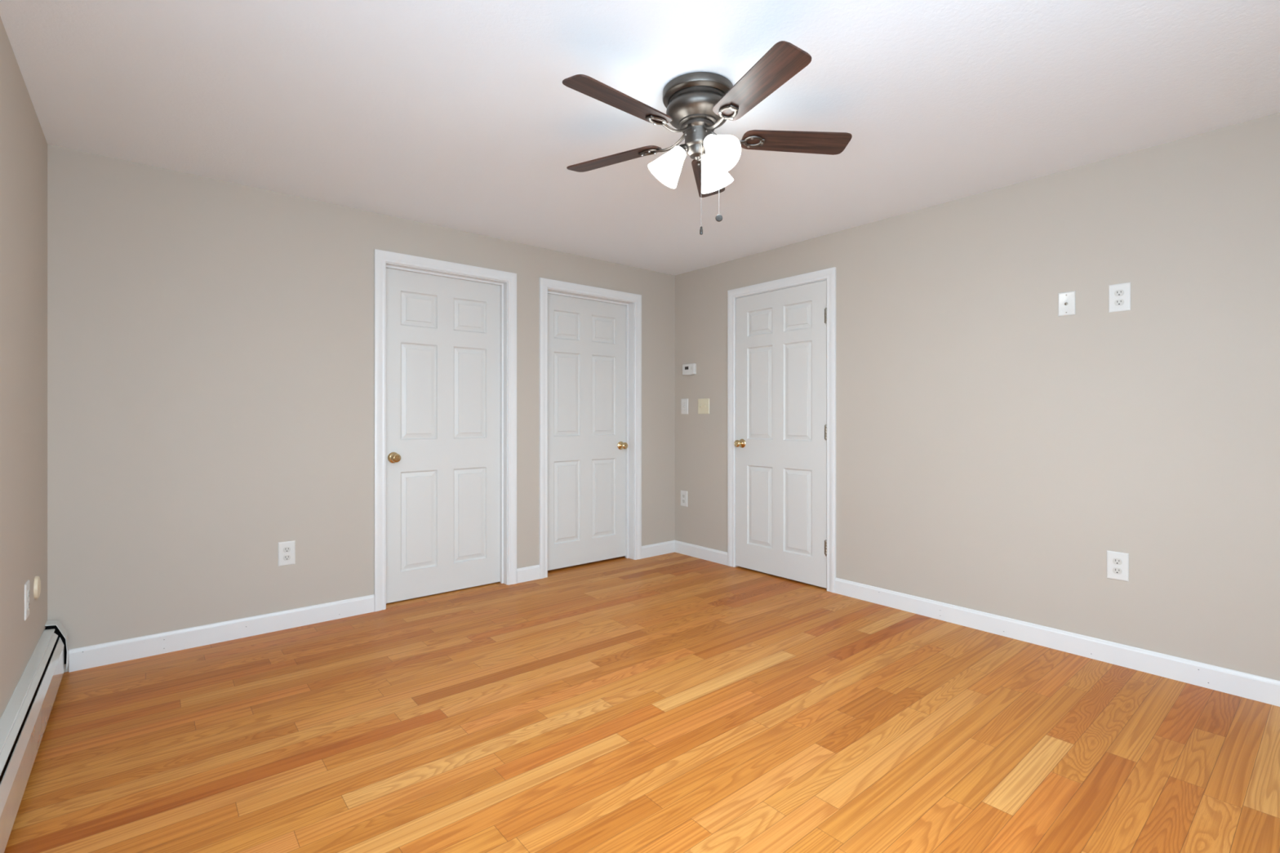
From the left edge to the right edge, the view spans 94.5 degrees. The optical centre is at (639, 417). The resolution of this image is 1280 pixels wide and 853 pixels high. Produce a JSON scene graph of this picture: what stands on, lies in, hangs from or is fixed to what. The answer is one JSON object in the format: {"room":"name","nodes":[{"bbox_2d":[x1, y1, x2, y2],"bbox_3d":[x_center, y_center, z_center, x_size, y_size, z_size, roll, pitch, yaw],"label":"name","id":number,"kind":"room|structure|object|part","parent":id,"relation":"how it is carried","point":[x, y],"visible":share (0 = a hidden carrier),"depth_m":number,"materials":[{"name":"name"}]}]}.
{"room":"empty bedroom","nodes":[
{"label":"empty bedroom","id":0,"kind":"room"},
{"bbox_2d":[0,16,47,718],"bbox_3d":[-1.471,0.006,1.147,0.115,2.454,4.920,0,0,-40],"label":"wall","id":1,"kind":"structure","parent":0,"point":[23,142],"depth_m":2.04,"materials":[{"name":"beige paint"}]},
{"bbox_2d":[24,580,30,620],"bbox_3d":[-2.222,0.661,2.148,0.008,0.128,0.080,0,0,-40],"label":"wall outlet","id":2,"kind":"object","parent":1,"relation":"attached to","point":[27,592],"visible":1,"depth_m":2.13,"materials":[{"name":"white plastic"}]},
{"bbox_2d":[0,620,69,852],"bbox_3d":[-1.299,1.004,1.085,0.070,0.231,3.966,0,0,-40],"label":"baseboard heater","id":3,"kind":"object","parent":1,"relation":"attached to","point":[24,720],"visible":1,"depth_m":1.89,"materials":[{"name":"white metal"}]},
{"bbox_3d":[-1.333,1.011,1.074,0.001,0.216,3.932,0,0,-40],"label":"panel","id":4,"kind":"part","parent":3,"relation":"part of","materials":[{"name":"white metal"}]},
{"bbox_2d":[33,576,40,599],"bbox_3d":[-2.363,0.666,2.323,0.015,0.088,0.088,0,0,-40],"label":"round cover","id":5,"kind":"object","parent":1,"relation":"attached to","point":[37,585],"visible":1,"depth_m":2.30,"materials":[{"name":"beige plastic"}]},
{"bbox_2d":[47,144,675,672],"bbox_3d":[-0.952,0.056,4.044,4.385,2.554,0.115,0,0,-40],"label":"wall","id":6,"kind":"structure","parent":0,"point":[211,341],"depth_m":3.01,"materials":[{"name":"beige paint"}]},
{"bbox_2d":[68,594,374,672],"bbox_3d":[-2.049,1.084,3.049,1.287,0.098,0.014,0,0,-40],"label":"baseboard","id":7,"kind":"structure","parent":6,"relation":"attached to","point":[117,651],"depth_m":2.96,"materials":[{"name":"white paint"}]},
{"bbox_2d":[278,540,295,566],"bbox_3d":[-1.897,0.730,3.180,0.080,0.128,0.008,0,0,-40],"label":"wall outlet","id":8,"kind":"object","parent":6,"relation":"attached to","point":[286,550],"visible":1,"depth_m":3.18,"materials":[{"name":"white plastic"}]},
{"bbox_2d":[283,555,290,560],"bbox_3d":[-1.895,0.751,3.178,0.034,0.028,0.003,0,0,-40],"label":"receptacle","id":9,"kind":"object","parent":8,"relation":"attached to","point":[286,557],"depth_m":3.18,"materials":[{"name":"white plastic"}]},
{"bbox_2d":[283,546,290,552],"bbox_3d":[-1.895,0.709,3.178,0.034,0.028,0.003,0,0,-40],"label":"receptacle","id":10,"kind":"object","parent":8,"relation":"attached to","point":[286,549],"depth_m":3.18,"materials":[{"name":"white plastic"}]},
{"bbox_2d":[386,267,500,603],"bbox_3d":[-1.242,0.106,3.805,0.778,2.038,0.104,0,0,-40],"label":"door","id":11,"kind":"structure","parent":6,"relation":"in","point":[443,334],"depth_m":3.79,"materials":[{"name":"white paint"}]},
{"bbox_3d":[-1.476,0.244,3.576,0.055,0.055,0.052,0,0,-40],"label":"knob","id":12,"kind":"part","parent":11,"relation":"part of","materials":[{"name":"gold metal"}]},
{"bbox_2d":[373,248,516,611],"bbox_3d":[-1.235,0.074,3.798,0.920,2.118,0.132,0,0,-40],"label":"door frame","id":13,"kind":"structure","parent":6,"relation":"attached to","point":[383,260],"depth_m":3.85,"materials":[{"name":"white paint"}]},
{"bbox_2d":[516,564,540,583],"bbox_3d":[-0.776,1.084,4.107,0.180,0.098,0.014,0,0,-40],"label":"baseboard","id":14,"kind":"structure","parent":6,"relation":"attached to","point":[533,572],"depth_m":4.10,"materials":[{"name":"white paint"}]},
{"bbox_2d":[547,293,627,570],"bbox_3d":[-0.400,0.102,4.524,0.786,2.029,0.104,0,0,-40],"label":"door","id":15,"kind":"structure","parent":6,"relation":"in","point":[587,445],"depth_m":4.53,"materials":[{"name":"white paint"}]},
{"bbox_3d":[-0.127,0.224,4.716,0.055,0.055,0.052,0,0,-40],"label":"knob","id":16,"kind":"part","parent":15,"relation":"part of","materials":[{"name":"gold metal"}]},
{"bbox_2d":[539,277,641,578],"bbox_3d":[-0.385,0.074,4.505,0.928,2.118,0.132,0,0,-40],"label":"door frame","id":17,"kind":"structure","parent":6,"relation":"attached to","point":[633,302],"depth_m":4.72,"materials":[{"name":"white paint"}]},
{"bbox_2d":[641,540,675,558],"bbox_3d":[0.154,1.084,4.879,0.377,0.098,0.014,0,0,-40],"label":"baseboard","id":18,"kind":"structure","parent":6,"relation":"attached to","point":[664,548],"depth_m":4.87,"materials":[{"name":"white paint"}]},
{"bbox_2d":[0,0,1279,275],"bbox_3d":[0.260,-1.251,2.574,4.600,0.100,5.135,0,0,-40],"label":"ceiling","id":19,"kind":"structure","parent":0,"point":[460,115],"depth_m":2.23,"materials":[{"name":"paint"}]},
{"bbox_2d":[562,40,852,235],"bbox_3d":[0.183,-0.931,2.153,1.098,0.540,1.147,0,0,-40],"label":"ceiling fan","id":20,"kind":"object","parent":19,"relation":"hanging from","point":[697,104],"visible":1,"depth_m":2.09,"materials":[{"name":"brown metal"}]},
{"bbox_3d":[-0.104,-1.033,2.367,0.407,0.006,0.120,0,12,30],"label":"blade","id":21,"kind":"part","parent":20,"relation":"part of","materials":[{"name":"brown wood"}]},
{"bbox_3d":[-0.061,-1.033,1.936,0.407,0.006,0.120,0,12,-42],"label":"blade","id":22,"kind":"part","parent":20,"relation":"part of","materials":[{"name":"brown wood"}]},
{"bbox_3d":[0.091,-0.927,2.190,0.131,0.147,0.130,0,0,-40],"label":"lamp shade","id":23,"kind":"part","parent":20,"relation":"part of","materials":[{"name":"white glass"}]},
{"bbox_3d":[0.293,-1.033,2.541,0.120,0.006,0.407,-12,-3,12],"label":"blade","id":24,"kind":"part","parent":20,"relation":"part of","materials":[{"name":"brown wood"}]},
{"bbox_3d":[0.284,-0.927,2.273,0.141,0.146,0.129,0,0,-40],"label":"lamp shade","id":25,"kind":"part","parent":20,"relation":"part of","materials":[{"name":"white glass"}]},
{"bbox_3d":[0.266,-0.949,2.078,0.058,0.082,0.084,0,0,-40],"label":"bulb","id":26,"kind":"part","parent":20,"relation":"part of","materials":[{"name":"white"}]},
{"bbox_3d":[0.272,-0.931,2.060,0.128,0.144,0.145,0,0,-40],"label":"lamp shade","id":27,"kind":"part","parent":20,"relation":"part of","materials":[{"name":"white glass"}]},
{"bbox_3d":[0.362,-1.033,1.843,0.120,0.006,0.407,13,-5,-23],"label":"blade","id":28,"kind":"part","parent":20,"relation":"part of","materials":[{"name":"brown wood"}]},
{"bbox_3d":[0.581,-1.033,2.217,0.407,0.006,0.120,0,-12,-6],"label":"blade","id":29,"kind":"part","parent":20,"relation":"part of","materials":[{"name":"brown wood"}]},
{"bbox_2d":[4,551,1279,852],"bbox_3d":[0.286,1.133,2.542,4.600,0.001,5.115,0,0,-40],"label":"floor","id":30,"kind":"structure","parent":0,"point":[674,702],"depth_m":2.08,"materials":[{"name":"orange wood"}]},
{"bbox_2d":[675,112,1279,680],"bbox_3d":[1.749,0.056,3.343,0.115,2.554,4.415,0,0,-40],"label":"wall","id":31,"kind":"structure","parent":0,"point":[993,446],"depth_m":2.87,"materials":[{"name":"beige paint"}]},
{"bbox_2d":[680,490,687,506],"bbox_3d":[0.364,0.672,4.915,0.008,0.128,0.080,0,0,-40],"label":"wall outlet","id":32,"kind":"object","parent":31,"relation":"attached to","point":[683,493],"visible":1,"depth_m":4.91,"materials":[{"name":"white plastic"}]},
{"bbox_2d":[680,398,688,414],"bbox_3d":[0.365,-0.092,4.905,0.019,0.128,0.082,0,0,-40],"label":"light switch","id":33,"kind":"object","parent":31,"relation":"attached to","point":[684,402],"visible":1,"depth_m":4.91,"materials":[{"name":"white plastic"}]},
{"bbox_2d":[682,363,696,375],"bbox_3d":[0.402,-0.394,4.852,0.029,0.093,0.136,0,0,-40],"label":"thermostat","id":34,"kind":"object","parent":31,"relation":"attached to","point":[687,369],"visible":1,"depth_m":4.83,"materials":[{"name":"white plastic"}]},
{"bbox_2d":[675,540,727,565],"bbox_3d":[0.482,1.084,4.768,0.014,0.098,0.604,0,0,-40],"label":"baseboard","id":35,"kind":"structure","parent":31,"relation":"attached to","point":[692,550],"depth_m":4.74,"materials":[{"name":"white paint"}]},
{"bbox_2d":[697,398,709,413],"bbox_3d":[0.504,-0.091,4.738,0.019,0.122,0.126,0,0,-40],"label":"light switch","id":36,"kind":"object","parent":31,"relation":"attached to","point":[703,403],"visible":1,"depth_m":4.73,"materials":[{"name":"beige plastic"}]},
{"bbox_2d":[733,280,826,588],"bbox_3d":[0.963,0.109,4.170,0.105,2.022,0.791,0,0,-40],"label":"door","id":37,"kind":"structure","parent":31,"relation":"in","point":[780,442],"depth_m":4.15,"materials":[{"name":"white paint"}]},
{"bbox_3d":[0.732,0.193,4.406,0.052,0.055,0.055,0,0,-40],"label":"knob","id":38,"kind":"part","parent":37,"relation":"part of","materials":[{"name":"gold metal"}]},
{"bbox_2d":[727,266,835,593],"bbox_3d":[1.013,0.080,4.217,0.132,2.106,0.920,0,0,-40],"label":"door frame","id":39,"kind":"structure","parent":31,"relation":"attached to","point":[828,274],"depth_m":3.89,"materials":[{"name":"white paint"}]},
{"bbox_2d":[835,577,1279,706],"bbox_3d":[2.151,1.084,2.759,0.014,0.098,2.774,0,0,-40],"label":"baseboard","id":40,"kind":"structure","parent":31,"relation":"attached to","point":[1261,689],"depth_m":2.81,"materials":[{"name":"white paint"}]},
{"bbox_2d":[1057,290,1075,316],"bbox_3d":[2.062,-0.551,2.864,0.017,0.115,0.070,0,0,-40],"label":"cable plate","id":41,"kind":"object","parent":31,"relation":"attached to","point":[1066,300],"visible":1,"depth_m":2.87,"materials":[{"name":"plastic"}]},
{"bbox_2d":[1106,550,1128,582],"bbox_3d":[2.190,0.681,2.716,0.008,0.128,0.080,0,0,-40],"label":"wall outlet","id":42,"kind":"object","parent":31,"relation":"attached to","point":[1117,563],"visible":1,"depth_m":2.71,"materials":[{"name":"white plastic"}]},
{"bbox_2d":[1112,567,1122,574],"bbox_3d":[2.188,0.703,2.714,0.003,0.028,0.034,0,0,-40],"label":"receptacle","id":43,"kind":"object","parent":42,"relation":"attached to","point":[1116,571],"depth_m":2.71,"materials":[{"name":"white plastic"}]},
{"bbox_2d":[1112,558,1122,564],"bbox_3d":[2.188,0.659,2.714,0.003,0.028,0.034,0,0,-40],"label":"receptacle","id":44,"kind":"object","parent":42,"relation":"attached to","point":[1115,561],"depth_m":2.71,"materials":[{"name":"white plastic"}]},
{"bbox_2d":[1108,282,1130,312],"bbox_3d":[2.195,-0.549,2.710,0.008,0.128,0.080,0,0,-40],"label":"wall outlet","id":45,"kind":"object","parent":31,"relation":"attached to","point":[1119,295],"visible":1,"depth_m":2.71,"materials":[{"name":"white plastic"}]},
{"bbox_2d":[1114,298,1124,305],"bbox_3d":[2.193,-0.527,2.709,0.003,0.028,0.034,0,0,-40],"label":"receptacle","id":46,"kind":"object","parent":45,"relation":"attached to","point":[1117,301],"depth_m":2.71,"materials":[{"name":"white plastic"}]},
{"bbox_2d":[1114,289,1124,296],"bbox_3d":[2.193,-0.571,2.709,0.003,0.028,0.034,0,0,-40],"label":"receptacle","id":47,"kind":"object","parent":45,"relation":"attached to","point":[1117,292],"depth_m":2.71,"materials":[{"name":"white plastic"}]}
]}

